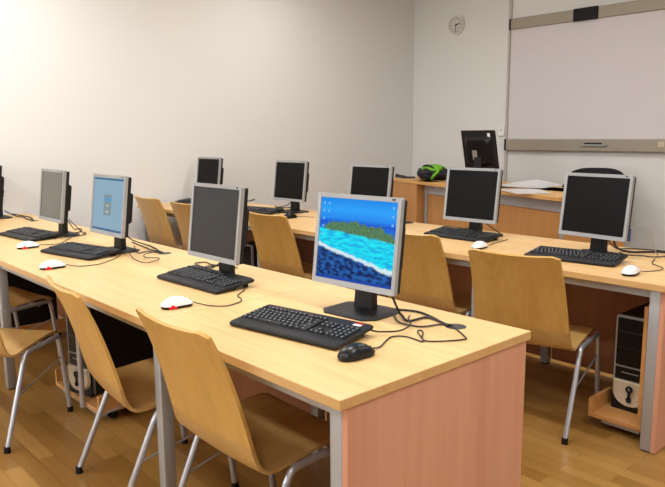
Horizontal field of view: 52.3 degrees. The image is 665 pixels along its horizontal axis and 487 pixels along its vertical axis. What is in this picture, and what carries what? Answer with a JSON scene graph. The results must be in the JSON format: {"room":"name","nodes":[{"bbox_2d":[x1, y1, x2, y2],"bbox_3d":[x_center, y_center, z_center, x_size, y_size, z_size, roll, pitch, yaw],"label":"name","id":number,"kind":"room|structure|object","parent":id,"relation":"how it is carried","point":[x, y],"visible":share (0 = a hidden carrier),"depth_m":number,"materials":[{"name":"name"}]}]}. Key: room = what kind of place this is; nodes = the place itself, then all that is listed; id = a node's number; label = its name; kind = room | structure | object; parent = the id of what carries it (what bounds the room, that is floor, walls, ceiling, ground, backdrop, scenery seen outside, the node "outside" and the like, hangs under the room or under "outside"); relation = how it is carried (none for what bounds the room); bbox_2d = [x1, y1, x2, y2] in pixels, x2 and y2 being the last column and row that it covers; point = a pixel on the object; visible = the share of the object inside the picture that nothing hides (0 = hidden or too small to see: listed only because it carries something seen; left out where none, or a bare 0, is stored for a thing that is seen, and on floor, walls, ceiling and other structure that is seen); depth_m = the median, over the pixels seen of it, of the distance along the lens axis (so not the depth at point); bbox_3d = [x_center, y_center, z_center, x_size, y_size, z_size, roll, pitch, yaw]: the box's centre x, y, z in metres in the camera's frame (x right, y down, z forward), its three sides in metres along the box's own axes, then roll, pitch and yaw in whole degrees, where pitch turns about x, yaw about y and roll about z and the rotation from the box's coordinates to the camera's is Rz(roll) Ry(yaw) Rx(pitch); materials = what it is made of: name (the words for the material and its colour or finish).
{"room":"computer lab","nodes":[
{"label":"computer lab","id":0,"kind":"room"},
{"bbox_2d":[0,0,413,239],"bbox_3d":[-2.431,-1.099,5.648,9.500,3.150,0.100,-9,12,-42],"label":"wall","id":1,"kind":"structure","parent":0,"point":[140,90],"depth_m":6.56,"materials":[{"name":"white paint"}]},
{"bbox_2d":[0,315,664,486],"bbox_3d":[0.320,0.963,2.945,9.500,0.100,8.220,-9,12,-42],"label":"floor","id":2,"kind":"structure","parent":0,"point":[49,441],"depth_m":3.02,"materials":[{"name":"brown wood"}]},
{"bbox_2d":[0,286,60,365],"bbox_3d":[-2.008,0.328,3.987,0.521,0.855,0.579,7,12,38],"label":"chair","id":3,"kind":"object","parent":2,"relation":"on","point":[17,297],"visible":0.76,"depth_m":4.02,"materials":[{"name":"brown wood"}]},
{"bbox_2d":[0,328,72,453],"bbox_3d":[-1.629,0.461,3.146,0.521,0.855,0.579,2,9,13],"label":"chair","id":4,"kind":"object","parent":2,"relation":"on","point":[13,342],"visible":1,"depth_m":3.17,"materials":[{"name":"brown wood"}]},
{"bbox_2d":[12,318,66,335],"bbox_3d":[-2.141,0.584,4.631,0.500,0.144,0.435,-9,12,-42],"label":"stand","id":5,"kind":"object","parent":2,"relation":"on","point":[61,323],"visible":0.2,"depth_m":4.55,"materials":[{"name":"brown wood"}]},
{"bbox_2d":[0,271,57,327],"bbox_3d":[-2.145,0.357,4.588,0.476,0.452,0.180,-9,12,-42],"label":"computer tower","id":6,"kind":"object","parent":5,"relation":"on","point":[36,314],"visible":0.21,"depth_m":4.58,"materials":[{"name":"black plastic"}]},
{"bbox_2d":[0,213,133,317],"bbox_3d":[-2.169,0.277,4.638,0.832,0.751,1.976,-9,12,-42],"label":"computer desk","id":7,"kind":"object","parent":2,"relation":"on","point":[8,245],"visible":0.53,"depth_m":4.33,"materials":[{"name":"brown wood"}]},
{"bbox_2d":[0,165,33,219],"bbox_3d":[-2.504,-0.398,5.178,0.622,0.416,0.256,3,10,22],"label":"computer monitor","id":8,"kind":"object","parent":7,"relation":"on","point":[2,216],"visible":1,"depth_m":5.19,"materials":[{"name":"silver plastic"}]},
{"bbox_2d":[0,227,84,240],"bbox_3d":[-1.808,-0.070,4.294,0.519,0.039,0.396,8,12,41],"label":"keyboard","id":9,"kind":"object","parent":7,"relation":"on","point":[24,233],"visible":0.99,"depth_m":4.19,"materials":[{"name":"black plastic"}]},
{"bbox_2d":[17,237,71,248],"bbox_3d":[-1.647,-0.018,3.962,0.107,0.040,0.438,3,10,22],"label":"computer mouse","id":10,"kind":"object","parent":7,"relation":"on","point":[25,244],"visible":1,"depth_m":3.80,"materials":[{"name":"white plastic"}]},
{"bbox_2d":[39,169,85,237],"bbox_3d":[-1.711,-0.267,4.332,0.303,0.416,0.375,-9,12,-42],"label":"computer monitor","id":11,"kind":"object","parent":7,"relation":"on","point":[55,189],"visible":0.91,"depth_m":4.25,"materials":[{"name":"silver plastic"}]},
{"bbox_2d":[55,335,125,417],"bbox_3d":[-1.124,0.521,3.550,0.527,0.600,0.550,-9,12,-42],"label":"stand","id":12,"kind":"object","parent":2,"relation":"on","point":[93,403],"visible":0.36,"depth_m":3.31,"materials":[{"name":"brown wood"}]},
{"bbox_2d":[66,306,153,397],"bbox_3d":[-1.159,0.513,3.579,0.180,0.452,0.476,6,11,33],"label":"computer tower","id":13,"kind":"object","parent":12,"relation":"on","point":[126,344],"visible":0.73,"depth_m":3.47,"materials":[{"name":"black plastic"}]},
{"bbox_2d":[46,275,238,486],"bbox_3d":[-0.752,0.537,2.638,0.579,0.855,0.521,-7,11,-35],"label":"chair","id":14,"kind":"object","parent":2,"relation":"on","point":[132,385],"visible":0.63,"depth_m":2.47,"materials":[{"name":"brown wood"}]},
{"bbox_2d":[135,196,183,249],"bbox_3d":[-1.395,-0.006,6.029,0.579,0.855,0.521,-9,12,-42],"label":"chair","id":15,"kind":"object","parent":2,"relation":"on","point":[159,230],"visible":0.46,"depth_m":5.83,"materials":[{"name":"brown wood"}]},
{"bbox_2d":[0,239,325,413],"bbox_3d":[-0.921,0.486,3.288,0.832,0.751,1.775,-9,12,-42],"label":"computer desk","id":16,"kind":"object","parent":2,"relation":"on","point":[117,287],"visible":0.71,"depth_m":3.05,"materials":[{"name":"brown wood"}]},
{"bbox_2d":[39,255,120,269],"bbox_3d":[-1.203,0.080,3.336,0.136,0.040,0.456,7,12,39],"label":"computer mouse","id":17,"kind":"object","parent":16,"relation":"on","point":[49,264],"visible":1,"depth_m":3.21,"materials":[{"name":"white plastic"}]},
{"bbox_2d":[40,242,159,262],"bbox_3d":[-1.202,0.044,3.560,0.788,0.039,0.307,3,10,21],"label":"keyboard","id":18,"kind":"object","parent":16,"relation":"on","point":[83,251],"visible":1,"depth_m":3.56,"materials":[{"name":"black plastic"}]},
{"bbox_2d":[90,174,162,254],"bbox_3d":[-1.124,-0.168,3.687,0.306,0.416,0.452,-9,13,-43],"label":"computer monitor","id":19,"kind":"object","parent":16,"relation":"on","point":[112,197],"visible":0.96,"depth_m":3.63,"materials":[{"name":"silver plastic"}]},
{"bbox_2d":[160,290,244,309],"bbox_3d":[-0.440,0.202,2.542,0.393,0.040,0.164,-9,13,-43],"label":"computer mouse","id":20,"kind":"object","parent":16,"relation":"on","point":[174,302],"visible":1,"depth_m":2.46,"materials":[{"name":"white plastic"}]},
{"bbox_2d":[157,265,253,293],"bbox_3d":[-0.547,0.148,2.886,0.196,0.039,0.450,-9,13,-44],"label":"keyboard","id":21,"kind":"object","parent":16,"relation":"on","point":[209,280],"visible":1,"depth_m":2.84,"materials":[{"name":"black plastic"}]},
{"bbox_2d":[188,182,250,277],"bbox_3d":[-0.527,-0.065,3.026,0.248,0.416,0.612,-4,10,-22],"label":"computer monitor","id":22,"kind":"object","parent":16,"relation":"on","point":[219,214],"visible":0.87,"depth_m":2.88,"materials":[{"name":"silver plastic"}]},
{"bbox_2d":[170,201,190,250],"bbox_3d":[-0.966,0.071,5.537,0.521,0.855,0.579,8,13,43],"label":"chair","id":23,"kind":"object","parent":2,"relation":"on","point":[181,211],"visible":0.11,"depth_m":5.41,"materials":[{"name":"brown wood"}]},
{"bbox_2d":[137,202,316,263],"bbox_3d":[-0.857,0.075,5.835,0.827,0.750,1.814,-9,12,-42],"label":"computer desk","id":24,"kind":"object","parent":2,"relation":"on","point":[305,247],"visible":0.04,"depth_m":5.73,"materials":[{"name":"brown wood"}]},
{"bbox_2d":[174,198,190,203],"bbox_3d":[-1.246,-0.379,6.184,0.450,0.039,0.196,8,12,41],"label":"keyboard","id":25,"kind":"object","parent":24,"relation":"on","point":[188,200],"visible":0.33,"depth_m":6.23,"materials":[{"name":"black plastic"}]},
{"bbox_2d":[196,157,254,201],"bbox_3d":[-1.020,-0.591,6.306,0.743,0.416,0.212,8,12,42],"label":"computer monitor","id":26,"kind":"object","parent":24,"relation":"on","point":[210,170],"visible":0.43,"depth_m":6.37,"materials":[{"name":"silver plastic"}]},
{"bbox_2d":[247,206,283,214],"bbox_3d":[-0.626,-0.273,5.499,0.450,0.039,0.196,6,11,34],"label":"keyboard","id":27,"kind":"object","parent":24,"relation":"on","point":[255,209],"visible":0.7,"depth_m":5.42,"materials":[{"name":"black plastic"}]},
{"bbox_2d":[273,160,308,213],"bbox_3d":[-0.386,-0.481,5.598,0.277,0.416,0.625,-9,13,-44],"label":"computer monitor","id":28,"kind":"object","parent":24,"relation":"on","point":[291,178],"visible":0.98,"depth_m":5.45,"materials":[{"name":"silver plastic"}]},
{"bbox_2d":[284,213,305,218],"bbox_3d":[-0.263,-0.215,5.121,0.235,0.040,0.085,-4,10,-19],"label":"computer mouse","id":29,"kind":"object","parent":24,"relation":"on","point":[288,215],"visible":0.94,"depth_m":5.08,"materials":[{"name":"black plastic"}]},
{"bbox_2d":[135,307,329,486],"bbox_3d":[-0.271,0.607,2.183,0.579,0.855,0.521,-9,12,-41],"label":"chair","id":30,"kind":"object","parent":2,"relation":"on","point":[265,433],"visible":0.9,"depth_m":2.04,"materials":[{"name":"beech plywood"},{"name":"chromed steel"},{"name":"black rubber"}]},
{"bbox_2d":[249,211,345,287],"bbox_3d":[-0.262,0.187,4.787,0.579,0.855,0.521,-9,13,-44],"label":"chair","id":31,"kind":"object","parent":2,"relation":"on","point":[277,250],"visible":0.62,"depth_m":4.59,"materials":[{"name":"beech plywood"},{"name":"chromed steel"},{"name":"black rubber"}]},
{"bbox_2d":[153,284,530,486],"bbox_3d":[-0.006,0.639,2.298,0.832,0.751,0.988,-9,12,-42],"label":"computer desk","id":32,"kind":"object","parent":2,"relation":"on","point":[411,413],"visible":0.73,"depth_m":1.96,"materials":[{"name":"brown wood"}]},
{"bbox_2d":[229,304,410,349],"bbox_3d":[-0.011,0.248,2.244,0.509,0.039,0.429,7,12,38],"label":"keyboard","id":33,"kind":"object","parent":32,"relation":"on","point":[333,333],"visible":1,"depth_m":2.13,"materials":[{"name":"black plastic"}]},
{"bbox_2d":[312,192,452,326],"bbox_3d":[0.165,0.043,2.326,0.538,0.416,0.216,8,12,42],"label":"computer monitor","id":34,"kind":"object","parent":32,"relation":"on","point":[360,239],"visible":1,"depth_m":2.33,"materials":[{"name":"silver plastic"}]},
{"bbox_2d":[337,327,466,361],"bbox_3d":[0.216,0.282,2.017,0.490,0.040,0.160,-7,11,-36],"label":"computer mouse","id":35,"kind":"object","parent":32,"relation":"on","point":[352,352],"visible":1,"depth_m":1.89,"materials":[{"name":"black plastic"}]},
{"bbox_2d":[257,216,554,355],"bbox_3d":[0.381,0.282,4.495,0.827,0.750,1.912,-9,12,-42],"label":"computer desk","id":36,"kind":"object","parent":2,"relation":"on","point":[455,251],"visible":0.05,"depth_m":4.32,"materials":[{"name":"brown wood"}]},
{"bbox_2d":[349,164,412,223],"bbox_3d":[0.342,-0.342,4.704,0.396,0.416,0.375,-9,12,-42],"label":"computer monitor","id":37,"kind":"object","parent":36,"relation":"on","point":[370,180],"visible":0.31,"depth_m":4.59,"materials":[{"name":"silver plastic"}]},
{"bbox_2d":[424,227,502,241],"bbox_3d":[0.784,-0.056,4.094,0.196,0.039,0.450,-9,12,-42],"label":"keyboard","id":38,"kind":"object","parent":36,"relation":"on","point":[444,232],"visible":0.99,"depth_m":4.05,"materials":[{"name":"black plastic"}]},
{"bbox_2d":[442,167,502,236],"bbox_3d":[0.839,-0.270,4.235,0.320,0.416,0.561,-9,13,-44],"label":"computer monitor","id":39,"kind":"object","parent":36,"relation":"on","point":[472,195],"visible":0.9,"depth_m":4.09,"materials":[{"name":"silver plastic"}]},
{"bbox_2d":[472,239,507,248],"bbox_3d":[0.906,-0.013,3.816,0.063,0.040,0.423,8,12,41],"label":"computer mouse","id":40,"kind":"object","parent":36,"relation":"on","point":[478,244],"visible":0.99,"depth_m":3.68,"materials":[{"name":"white plastic"}]},
{"bbox_2d":[388,233,471,316],"bbox_3d":[0.580,0.325,3.893,0.521,0.855,0.579,8,13,43],"label":"chair","id":41,"kind":"object","parent":2,"relation":"on","point":[425,278],"visible":0.54,"depth_m":3.67,"materials":[{"name":"beech plywood"},{"name":"chromed steel"},{"name":"black rubber"}]},
{"bbox_2d":[392,177,623,246],"bbox_3d":[1.463,-0.107,6.391,0.720,0.900,2.620,-5,10,-24],"label":"desk","id":42,"kind":"object","parent":2,"relation":"on","point":[537,215],"visible":0.24,"depth_m":5.69,"materials":[{"name":"brown wood"}]},
{"bbox_2d":[395,173,414,177],"bbox_3d":[0.769,-0.727,7.284,0.102,0.044,0.270,-7,11,-34],"label":"cable bundle","id":43,"kind":"object","parent":42,"relation":"on","point":[396,174],"visible":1,"depth_m":7.23,"materials":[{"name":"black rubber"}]},
{"bbox_2d":[416,180,440,181],"bbox_3d":[0.956,-0.627,6.799,0.150,0.001,0.260,-5,10,-27],"label":"paper sheet","id":44,"kind":"object","parent":42,"relation":"on","point":[416,180],"visible":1,"depth_m":6.74,"materials":[{"name":"white"}]},
{"bbox_2d":[417,164,447,179],"bbox_3d":[1.044,-0.739,6.993,0.287,0.159,0.585,-5,10,-24],"label":"shoulder bag","id":45,"kind":"object","parent":42,"relation":"on","point":[433,171],"visible":0.97,"depth_m":6.87,"materials":[{"name":"black fabric"}]},
{"bbox_2d":[461,130,498,168],"bbox_3d":[1.451,-0.861,6.665,0.230,0.499,0.390,-8,12,-39],"label":"monitor","id":46,"kind":"object","parent":42,"relation":"on","point":[479,146],"visible":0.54,"depth_m":6.60,"materials":[{"name":"black plastic"}]},
{"bbox_2d":[501,188,549,193],"bbox_3d":[1.542,-0.428,5.465,0.280,0.012,0.460,-1,9,-5],"label":"paper sheet","id":47,"kind":"object","parent":42,"relation":"on","point":[527,190],"visible":0.95,"depth_m":5.43,"materials":[{"name":"white paper"}]},
{"bbox_2d":[502,180,561,187],"bbox_3d":[1.678,-0.520,5.835,0.360,0.045,0.460,-9,13,-44],"label":"paper sheet","id":48,"kind":"object","parent":42,"relation":"on","point":[531,183],"visible":0.94,"depth_m":5.83,"materials":[{"name":"white paper"}]},
{"bbox_2d":[531,187,563,190],"bbox_3d":[1.878,-0.458,5.692,0.260,0.001,0.400,-7,11,-35],"label":"paper sheet","id":49,"kind":"object","parent":42,"relation":"on","point":[548,188],"visible":0.48,"depth_m":5.74,"materials":[{"name":"white"}]},
{"bbox_2d":[468,248,599,444],"bbox_3d":[0.955,0.425,3.254,0.521,0.855,0.579,7,12,37],"label":"chair","id":50,"kind":"object","parent":2,"relation":"on","point":[524,292],"visible":0.75,"depth_m":3.05,"materials":[{"name":"brown wood"}]},
{"bbox_2d":[471,239,664,453],"bbox_3d":[1.339,0.442,3.460,0.827,0.750,0.976,-9,12,-42],"label":"computer desk","id":51,"kind":"object","parent":2,"relation":"on","point":[595,295],"visible":0.55,"depth_m":3.16,"materials":[{"name":"brown wood"}]},
{"bbox_2d":[524,246,627,266],"bbox_3d":[1.201,0.059,3.360,0.450,0.039,0.196,8,12,41],"label":"keyboard","id":52,"kind":"object","parent":51,"relation":"on","point":[597,258],"visible":0.98,"depth_m":3.31,"materials":[{"name":"black plastic"}]},
{"bbox_2d":[558,172,664,257],"bbox_3d":[1.575,-0.147,3.439,0.769,0.416,0.335,0,9,3],"label":"computer monitor","id":53,"kind":"object","parent":51,"relation":"on","point":[598,207],"visible":0.97,"depth_m":3.43,"materials":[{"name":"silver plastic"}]},
{"bbox_2d":[621,259,663,276],"bbox_3d":[1.465,0.095,3.124,0.112,0.040,0.509,8,12,41],"label":"computer mouse","id":54,"kind":"object","parent":51,"relation":"on","point":[630,270],"visible":1,"depth_m":2.97,"materials":[{"name":"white plastic"}]},
{"bbox_2d":[572,168,623,174],"bbox_3d":[2.463,-0.186,6.425,0.588,1.029,0.642,4,10,24],"label":"office chair","id":55,"kind":"object","parent":2,"relation":"on","point":[582,170],"visible":0.05,"depth_m":6.57,"materials":[{"name":"black fabric"}]},
{"bbox_2d":[588,305,648,433],"bbox_3d":[1.469,0.542,3.229,0.500,0.624,0.246,-9,12,-42],"label":"stand","id":56,"kind":"object","parent":2,"relation":"on","point":[599,407],"visible":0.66,"depth_m":3.11,"materials":[{"name":"brown wood"}]},
{"bbox_2d":[611,302,649,413],"bbox_3d":[1.550,0.541,3.285,0.476,0.452,0.180,-9,12,-42],"label":"computer tower","id":57,"kind":"object","parent":56,"relation":"on","point":[630,323],"visible":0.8,"depth_m":3.16,"materials":[{"name":"black plastic"}]},
{"bbox_3d":[-0.529,0.433,5.495,0.500,0.144,0.225,-9,12,-42],"label":"stand","id":58,"kind":"object","parent":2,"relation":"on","visible":0},
{"bbox_2d":[243,239,295,266],"bbox_3d":[-0.529,0.205,5.460,0.476,0.452,0.180,-9,12,-42],"label":"computer tower","id":59,"kind":"object","parent":58,"relation":"on","point":[250,250],"visible":0.12,"depth_m":5.26,"materials":[{"name":"black plastic"}]},
{"bbox_2d":[412,0,664,250],"bbox_3d":[3.777,-1.170,5.812,0.100,3.150,8.020,-9,12,-42],"label":"wall","id":60,"kind":"structure","parent":0,"point":[460,81],"depth_m":7.83,"materials":[{"name":"white paint"}]},
{"bbox_2d":[448,15,464,34],"bbox_3d":[1.470,-2.591,8.030,0.034,0.224,0.224,-9,12,-42],"label":"wall clock","id":61,"kind":"object","parent":60,"relation":"attached to","point":[456,25],"visible":1,"depth_m":8.02,"materials":[{"name":"white plastic"}]},
{"bbox_2d":[498,127,504,135],"bbox_3d":[1.933,-1.280,7.739,0.036,0.100,0.080,-9,12,-42],"label":"wall switch","id":62,"kind":"object","parent":60,"relation":"attached to","point":[501,130],"visible":1,"depth_m":7.73,"materials":[{"name":"white plastic"}]},
{"bbox_2d":[503,0,512,181],"bbox_3d":[1.978,-1.457,7.669,0.022,3.150,0.035,-9,12,-42],"label":"trim","id":63,"kind":"structure","parent":60,"relation":"attached to","point":[510,1],"depth_m":7.63,"materials":[{"name":"grey metal"}]},
{"bbox_2d":[504,0,664,151],"bbox_3d":[2.583,-1.663,6.903,0.098,1.432,1.860,-9,12,-42],"label":"whiteboard","id":64,"kind":"object","parent":60,"relation":"attached to","point":[592,78],"visible":1,"depth_m":6.89,"materials":[{"name":"white"}]},
{"bbox_2d":[581,143,606,145],"bbox_3d":[2.651,-1.006,6.883,0.024,0.036,0.270,-9,12,-42],"label":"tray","id":65,"kind":"object","parent":64,"relation":"on","point":[582,144],"depth_m":6.87,"materials":[{"name":"silver plastic"}]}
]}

